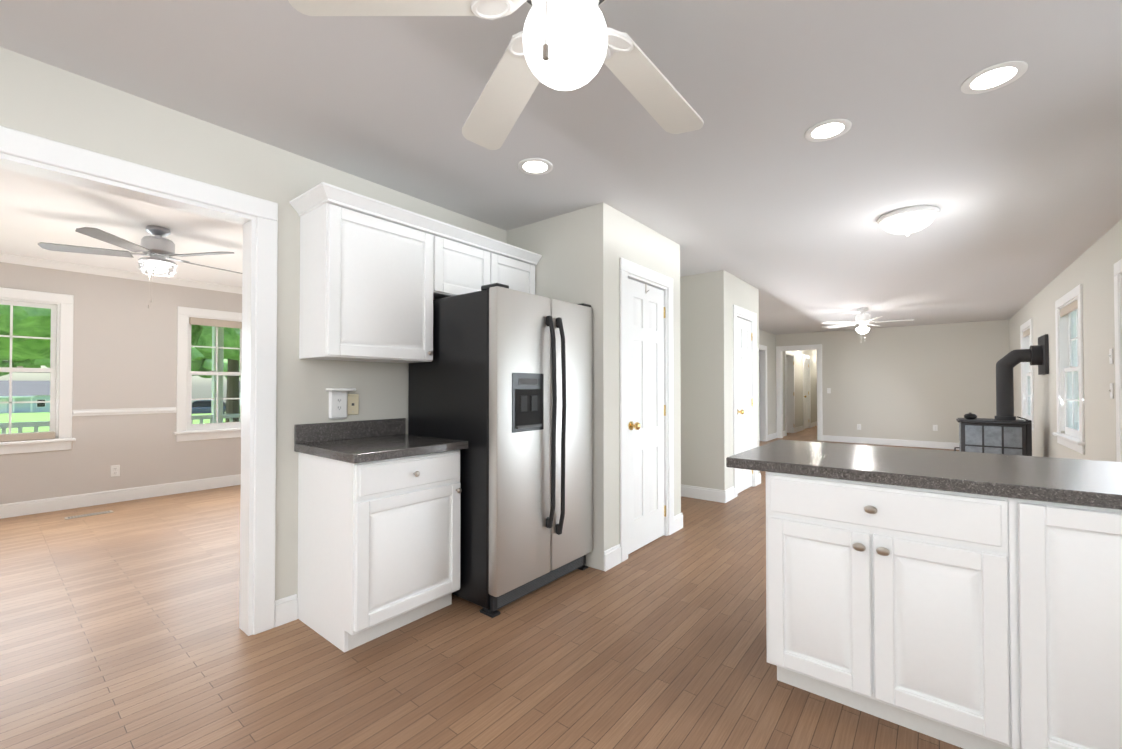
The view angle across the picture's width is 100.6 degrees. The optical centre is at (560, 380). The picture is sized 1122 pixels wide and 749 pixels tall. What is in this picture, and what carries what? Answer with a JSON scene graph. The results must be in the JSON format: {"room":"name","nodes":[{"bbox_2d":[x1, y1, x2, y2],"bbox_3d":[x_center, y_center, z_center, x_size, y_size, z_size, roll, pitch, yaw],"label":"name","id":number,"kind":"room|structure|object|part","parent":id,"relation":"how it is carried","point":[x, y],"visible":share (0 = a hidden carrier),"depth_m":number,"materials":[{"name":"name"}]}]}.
{"room":"kitchen","nodes":[
{"label":"kitchen","id":0,"kind":"room"},
{"bbox_2d":[0,262,241,503],"bbox_3d":[-4.739,0.058,4.924,0.120,2.440,4.740,-1,-1,39],"label":"wall","id":1,"kind":"structure","parent":0,"point":[124,346],"depth_m":4.92,"materials":[{"name":"beige paint"}]},
{"bbox_2d":[0,287,75,454],"bbox_3d":[-5.247,-0.088,4.276,0.200,1.541,1.096,-1,-1,39],"label":"dining room window","id":2,"kind":"structure","parent":1,"relation":"in","point":[57,436],"depth_m":4.56,"materials":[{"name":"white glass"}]},
{"bbox_2d":[110,465,119,476],"bbox_3d":[-4.677,0.947,4.884,0.010,0.118,0.072,-1,-1,39],"label":"outlet","id":3,"kind":"object","parent":1,"relation":"attached to","point":[114,470],"visible":1,"depth_m":4.88,"materials":[{"name":"white plastic"}]},
{"bbox_2d":[0,474,240,518],"bbox_3d":[-4.686,1.212,4.868,0.014,0.130,4.500,-1,-1,39],"label":"baseboard","id":4,"kind":"structure","parent":1,"relation":"attached to","point":[15,509],"depth_m":4.85,"materials":[{"name":"white wood"}]},
{"bbox_2d":[0,253,241,293],"bbox_3d":[-4.662,-1.125,4.878,0.075,0.074,4.500,-1,-1,39],"label":"crown molding","id":5,"kind":"structure","parent":1,"relation":"attached to","point":[43,263],"depth_m":4.80,"materials":[{"name":"white wood"}]},
{"bbox_2d":[72,407,175,415],"bbox_3d":[-4.616,0.328,4.959,0.024,0.064,0.815,-1,-1,39],"label":"trim","id":6,"kind":"structure","parent":1,"relation":"attached to","point":[94,412],"depth_m":4.91,"materials":[{"name":"white wood"}]},
{"bbox_2d":[173,306,241,441],"bbox_3d":[-4.081,-0.070,5.731,0.200,1.541,1.096,-1,-1,39],"label":"dining room window","id":7,"kind":"structure","parent":1,"relation":"in","point":[187,318],"depth_m":5.45,"materials":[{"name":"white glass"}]},
{"bbox_2d":[0,47,506,600],"bbox_3d":[-0.999,0.033,2.987,0.060,2.440,8.850,-1,-1,39],"label":"wall","id":8,"kind":"structure","parent":0,"point":[50,101],"depth_m":2.37,"materials":[{"name":"beige paint"}]},
{"bbox_2d":[326,388,355,418],"bbox_3d":[-1.223,0.129,2.588,0.085,0.173,0.136,-1,-1,39],"label":"outlet","id":9,"kind":"object","parent":8,"relation":"attached to","point":[338,398],"visible":1,"depth_m":2.59,"materials":[{"name":"white plastic"}]},
{"bbox_2d":[347,394,358,414],"bbox_3d":[-1.198,0.137,2.680,0.008,0.118,0.072,-1,-1,39],"label":"phone jack","id":10,"kind":"object","parent":8,"relation":"attached to","point":[353,404],"visible":0.88,"depth_m":2.68,"materials":[{"name":"beige plastic"}]},
{"bbox_2d":[298,186,437,362],"bbox_3d":[-1.065,-0.516,2.606,0.318,0.805,0.618,-1,-1,39],"label":"upper cabinet","id":11,"kind":"object","parent":8,"relation":"attached to","point":[377,277],"depth_m":2.43,"materials":[{"name":"white wood"}]},
{"bbox_2d":[438,222,501,298],"bbox_3d":[-0.712,-0.716,3.050,0.318,0.392,0.513,-1,-1,39],"label":"upper cabinet","id":12,"kind":"object","parent":8,"relation":"attached to","point":[466,262],"depth_m":2.93,"materials":[{"name":"white wood"}]},
{"bbox_2d":[502,246,537,293],"bbox_3d":[-0.469,-0.713,3.353,0.318,0.392,0.517,-1,-1,39],"label":"upper cabinet","id":13,"kind":"object","parent":8,"relation":"attached to","point":[518,267],"depth_m":3.30,"materials":[{"name":"white wood"}]},
{"bbox_2d":[275,421,958,626],"bbox_3d":[3.711,1.227,6.086,4.000,0.130,19.600,-1,-1,39],"label":"baseboard","id":14,"kind":"structure","parent":8,"relation":"attached to","point":[286,609],"depth_m":4.98,"materials":[{"name":"white wood"}]},
{"bbox_2d":[0,426,962,748],"bbox_3d":[2.228,1.367,7.272,8.400,0.120,20.200,-1,-1,39],"label":"floor","id":15,"kind":"structure","parent":0,"point":[120,628],"depth_m":2.08,"materials":[{"name":"brown wood"}]},
{"bbox_2d":[64,510,112,519],"bbox_3d":[-4.455,1.267,4.400,0.100,0.008,0.320,-1,-1,39],"label":"floor vent","id":16,"kind":"object","parent":15,"relation":"in","point":[89,514],"visible":1,"depth_m":4.39,"materials":[{"name":"metal"}]},
{"bbox_2d":[294,418,467,651],"bbox_3d":[-0.950,0.739,2.488,0.626,1.016,0.647,-1,-1,39],"label":"base cabinet","id":17,"kind":"object","parent":15,"relation":"on","point":[378,528],"visible":1,"depth_m":2.29,"materials":[{"name":"white wood"}]},
{"bbox_2d":[408,283,592,617],"bbox_3d":[-0.346,0.372,2.997,0.881,1.762,0.878,-1,-1,39],"label":"fridge","id":18,"kind":"object","parent":15,"relation":"on","point":[501,383],"visible":0.96,"depth_m":2.63,"materials":[{"name":"silver metal"}]},
{"bbox_2d":[758,467,1057,748],"bbox_3d":[1.323,0.802,1.866,0.793,0.875,0.621,-1,-1,39],"label":"base cabinet","id":19,"kind":"object","parent":15,"relation":"on","point":[968,600],"depth_m":1.57,"materials":[{"name":"white wood"}]},
{"bbox_2d":[726,439,1121,502],"bbox_3d":[1.655,0.342,1.748,1.768,0.041,0.861,-1,-1,39],"label":"countertop","id":20,"kind":"structure","parent":19,"relation":"on","point":[1094,481],"depth_m":1.74,"materials":[{"name":"grey stone"}]},
{"bbox_2d":[954,334,1048,455],"bbox_3d":[5.672,0.369,6.051,0.875,1.845,0.530,-1,-1,39],"label":"wood stove","id":21,"kind":"object","parent":15,"relation":"on","point":[1005,431],"visible":0.77,"depth_m":5.91,"materials":[{"name":"metal"}]},
{"bbox_2d":[964,413,976,418],"bbox_3d":[5.412,0.465,6.155,0.136,0.086,0.136,-1,-1,39],"label":"pot","id":22,"kind":"object","parent":21,"relation":"on","point":[970,416],"visible":1,"depth_m":6.11,"materials":[{"name":"black metal"}]},
{"bbox_2d":[1054,499,1121,748],"bbox_3d":[1.899,0.796,1.405,0.965,0.875,0.621,-1,-1,39],"label":"base cabinet","id":23,"kind":"object","parent":15,"relation":"on","point":[1087,536],"depth_m":1.33,"materials":[{"name":"white wood"}]},
{"bbox_2d":[507,230,510,244],"bbox_3d":[-0.030,0.047,4.100,0.060,2.440,1.200,-1,-1,39],"label":"wall","id":24,"kind":"structure","parent":0,"point":[509,231],"depth_m":3.65,"materials":[{"name":"beige paint"}]},
{"bbox_2d":[511,207,586,565],"bbox_3d":[-0.052,0.039,3.426,0.690,2.440,0.120,-1,-1,39],"label":"wall","id":25,"kind":"structure","parent":0,"point":[582,251],"depth_m":3.32,"materials":[{"name":"beige paint"}]},
{"bbox_2d":[0,0,1121,334],"bbox_3d":[2.228,-1.190,7.304,8.400,0.124,20.200,-1,-1,39],"label":"ceiling","id":26,"kind":"structure","parent":0,"point":[1018,182],"depth_m":2.23,"materials":[{"name":"white paint"}]},
{"bbox_2d":[38,225,241,307],"bbox_3d":[-3.119,-0.866,3.632,1.255,0.624,1.262,-1,-1,39],"label":"ceiling fan","id":27,"kind":"object","parent":26,"relation":"hanging from","point":[157,248],"visible":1,"depth_m":3.50,"materials":[{"name":"silver metal"}]},
{"bbox_2d":[288,0,703,149],"bbox_3d":[0.044,-0.986,1.242,1.308,0.444,1.274,-1,-1,39],"label":"kitchen ceiling fan","id":28,"kind":"object","parent":26,"relation":"hanging from","point":[564,45],"visible":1,"depth_m":1.22,"materials":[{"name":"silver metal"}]},
{"bbox_3d":[0.011,-0.883,1.215,0.222,0.213,0.222,-1,-1,39],"label":"globe","id":29,"kind":"part","parent":28,"relation":"part of"},
{"bbox_2d":[518,158,552,174],"bbox_3d":[-0.144,-1.188,2.592,0.196,0.006,0.196,-1,-1,39],"label":"recessed light","id":30,"kind":"object","parent":26,"relation":"in","point":[534,166],"visible":1,"depth_m":2.59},
{"bbox_2d":[804,119,851,141],"bbox_3d":[1.274,-1.193,2.225,0.196,0.006,0.196,-1,-1,39],"label":"recessed light","id":31,"kind":"object","parent":26,"relation":"in","point":[826,130],"visible":1,"depth_m":2.22,"materials":[{"name":"white plastic"}]},
{"bbox_2d":[822,308,913,340],"bbox_3d":[4.788,-0.862,7.318,1.207,0.540,1.234,-1,-1,39],"label":"room ceiling fan","id":32,"kind":"object","parent":26,"relation":"hanging from","point":[862,319],"visible":1,"depth_m":7.29,"materials":[{"name":"white metal"}]},
{"bbox_2d":[877,205,939,235],"bbox_3d":[2.470,-1.105,3.317,0.360,0.154,0.360,-1,-1,39],"label":"dome ceiling light","id":33,"kind":"object","parent":26,"relation":"attached to","point":[907,221],"visible":1,"depth_m":3.22,"materials":[{"name":"white glass"}]},
{"bbox_3d":[2.470,-1.102,3.317,0.320,0.097,0.320,-1,-1,39],"label":"glass","id":34,"kind":"part","parent":33,"relation":"part of","materials":[{"name":"white glass"}]},
{"bbox_2d":[961,61,1027,93],"bbox_3d":[1.714,-1.198,1.847,0.196,0.006,0.196,-1,-1,39],"label":"recessed light","id":35,"kind":"object","parent":26,"relation":"in","point":[994,77],"visible":1,"depth_m":1.84,"materials":[{"name":"white plastic"}]},
{"bbox_2d":[587,202,759,570],"bbox_3d":[1.348,0.052,4.502,0.110,2.440,3.550,-1,-1,39],"label":"wall","id":36,"kind":"structure","parent":0,"point":[612,235],"depth_m":3.23,"materials":[{"name":"beige paint"}]},
{"bbox_2d":[628,278,665,553],"bbox_3d":[0.672,0.254,3.560,0.112,1.998,0.618,-1,-1,39],"label":"pantry door","id":37,"kind":"structure","parent":36,"relation":"in","point":[646,415],"depth_m":3.56,"materials":[{"name":"white wood"}]},
{"bbox_2d":[737,317,752,492],"bbox_3d":[2.148,0.280,5.420,0.112,1.992,0.618,-1,-1,39],"label":"closet door","id":38,"kind":"structure","parent":36,"relation":"in","point":[744,403],"depth_m":5.45,"materials":[{"name":"white wood"}]},
{"bbox_2d":[680,272,711,487],"bbox_3d":[1.351,0.062,5.249,0.780,2.440,0.120,-1,-1,39],"label":"wall","id":39,"kind":"structure","parent":0,"point":[708,300],"depth_m":5.07,"materials":[{"name":"beige paint"}]},
{"bbox_2d":[759,329,775,434],"bbox_3d":[3.275,0.107,8.851,0.120,2.440,5.890,-1,-1,39],"label":"wall","id":40,"kind":"structure","parent":0,"point":[768,339],"depth_m":10.68,"materials":[{"name":"beige paint"}]},
{"bbox_2d":[759,389,759,439],"bbox_3d":[4.546,0.347,10.713,0.196,1.992,0.688,-1,-1,39],"label":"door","id":41,"kind":"structure","parent":40,"relation":"in","point":[759,414],"depth_m":10.46,"materials":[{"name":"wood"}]},
{"bbox_2d":[783,350,816,430],"bbox_3d":[6.712,0.160,13.062,0.120,2.440,4.980,-1,-1,39],"label":"wall","id":42,"kind":"structure","parent":0,"point":[812,354],"depth_m":12.89,"materials":[{"name":"beige paint"}]},
{"bbox_2d":[786,356,793,432],"bbox_3d":[5.680,0.365,12.149,0.647,1.992,0.488,-1,-1,39],"label":"hall door","id":43,"kind":"structure","parent":42,"relation":"in","point":[790,389],"depth_m":12.13,"materials":[{"name":"white wood"}]},
{"bbox_2d":[804,359,808,428],"bbox_3d":[7.070,0.381,13.405,0.112,1.992,0.758,-1,-1,39],"label":"hall door","id":44,"kind":"structure","parent":42,"relation":"in","point":[806,406],"depth_m":13.49,"materials":[{"name":"white wood"}]},
{"bbox_2d":[776,320,1008,442],"bbox_3d":[6.686,0.119,9.816,4.000,2.440,0.120,-1,-1,39],"label":"wall","id":45,"kind":"structure","parent":0,"point":[918,382],"depth_m":9.45,"materials":[{"name":"beige paint"}]},
{"bbox_2d":[933,425,937,430],"bbox_3d":[7.371,0.931,9.172,0.072,0.118,0.010,-1,-1,39],"label":"electrical outlet","id":46,"kind":"object","parent":45,"relation":"attached to","point":[935,427],"visible":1,"depth_m":9.17,"materials":[{"name":"white plastic"}]},
{"bbox_2d":[1009,219,1121,461],"bbox_3d":[3.725,0.031,2.823,0.120,2.440,14.740,-1,-1,39],"label":"wall","id":47,"kind":"structure","parent":0,"point":[1091,269],"depth_m":4.19,"materials":[{"name":"beige paint"}]},
{"bbox_2d":[1020,318,1033,431],"bbox_3d":[6.946,-0.075,6.862,0.200,1.581,1.076,-1,-1,39],"label":"living room window","id":48,"kind":"structure","parent":47,"relation":"in","point":[1027,393],"depth_m":7.15,"materials":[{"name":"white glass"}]},
{"bbox_2d":[1052,284,1084,453],"bbox_3d":[5.227,-0.102,4.716,0.200,1.581,1.176,-1,-1,39],"label":"living room window","id":49,"kind":"structure","parent":47,"relation":"in","point":[1069,343],"depth_m":5.01,"materials":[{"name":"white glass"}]},
{"bbox_2d":[1108,348,1112,363],"bbox_3d":[4.276,-0.189,3.627,0.018,0.118,0.072,-1,-1,39],"label":"light switch","id":50,"kind":"object","parent":47,"relation":"attached to","point":[1110,355],"visible":1,"depth_m":3.62,"materials":[{"name":"white plastic"}]},
{"bbox_2d":[1109,383,1113,398],"bbox_3d":[4.276,0.081,3.623,0.018,0.118,0.072,-1,-1,39],"label":"light switch","id":51,"kind":"object","parent":47,"relation":"attached to","point":[1111,390],"visible":1,"depth_m":3.61,"materials":[{"name":"white plastic"}]},
{"bbox_2d":[1120,389,1121,428],"bbox_3d":[3.593,0.239,2.676,0.145,2.020,1.770,-1,-1,39],"label":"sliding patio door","id":52,"kind":"structure","parent":47,"relation":"in","point":[1121,406],"depth_m":3.37,"materials":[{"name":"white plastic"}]},
{"label":"outside","id":53,"kind":"structure","parent":0,"visible":0},
{"bbox_2d":[0,399,1078,433],"bbox_3d":[-43.475,4.963,53.826,310.000,5.136,190.000,-1,-1,39],"label":"lawn","id":54,"kind":"structure","parent":53,"point":[26,416],"depth_m":43.49,"materials":[{"name":"green plant"}]},
{"bbox_2d":[0,355,40,376],"bbox_3d":[-114.019,-2.468,88.706,20.372,17.917,20.384,-1,-1,39],"label":"tree","id":55,"kind":"object","parent":54,"relation":"on","point":[19,363],"depth_m":90.68,"materials":[{"name":"green plant"}]},
{"bbox_2d":[0,380,49,413],"bbox_3d":[-92.345,2.668,76.425,11.500,5.400,16.800,0,-1,34],"label":"house","id":56,"kind":"structure","parent":54,"relation":"on","point":[30,407],"depth_m":77.02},
{"bbox_2d":[29,359,49,367],"bbox_3d":[-95.541,-2.223,94.397,18.579,17.570,20.713,-1,-1,39],"label":"tree","id":57,"kind":"object","parent":54,"relation":"on","point":[39,362],"depth_m":90.86,"materials":[{"name":"green plant"}]},
{"bbox_2d":[0,326,239,433],"bbox_3d":[-5.248,0.191,5.971,1.975,3.200,9.400,-1,-1,39],"label":"porch","id":58,"kind":"object","parent":54,"relation":"on","point":[19,426],"depth_m":7.00,"materials":[{"name":"white wood"}]},
{"bbox_2d":[0,305,239,360],"bbox_3d":[-13.325,-1.634,14.025,7.912,7.948,8.341,-1,-1,39],"label":"tree","id":59,"kind":"object","parent":54,"relation":"on","point":[41,323],"depth_m":12.08,"materials":[{"name":"green plant"}]},
{"bbox_2d":[191,347,211,377],"bbox_3d":[-98.813,-2.064,120.858,20.960,17.920,20.401,-1,-1,39],"label":"tree","id":60,"kind":"object","parent":54,"relation":"on","point":[198,361],"depth_m":119.25,"materials":[{"name":"green plant"}]},
{"bbox_2d":[223,359,241,378],"bbox_3d":[-83.618,-2.067,127.492,19.537,18.094,20.240,-1,-1,39],"label":"tree","id":61,"kind":"object","parent":54,"relation":"on","point":[225,364],"depth_m":120.66,"materials":[{"name":"green plant"}]},
{"bbox_2d":[225,359,239,421],"bbox_3d":[-18.743,-3.345,25.140,12.387,12.163,11.452,-1,-1,39],"label":"tree","id":62,"kind":"object","parent":54,"relation":"on","point":[234,403],"depth_m":24.99,"materials":[{"name":"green plant"}]},
{"bbox_3d":[-29.620,3.225,42.751,7.500,0.180,190.000,-1,-1,39],"label":"street","id":63,"kind":"object","parent":54,"relation":"on","visible":0},
{"bbox_2d":[191,400,225,413],"bbox_3d":[-30.660,2.396,40.263,4.400,1.420,1.940,1,-1,-39],"label":"car","id":64,"kind":"object","parent":63,"relation":"on","point":[205,404],"depth_m":39.47,"materials":[{"name":"paint"}]}
]}

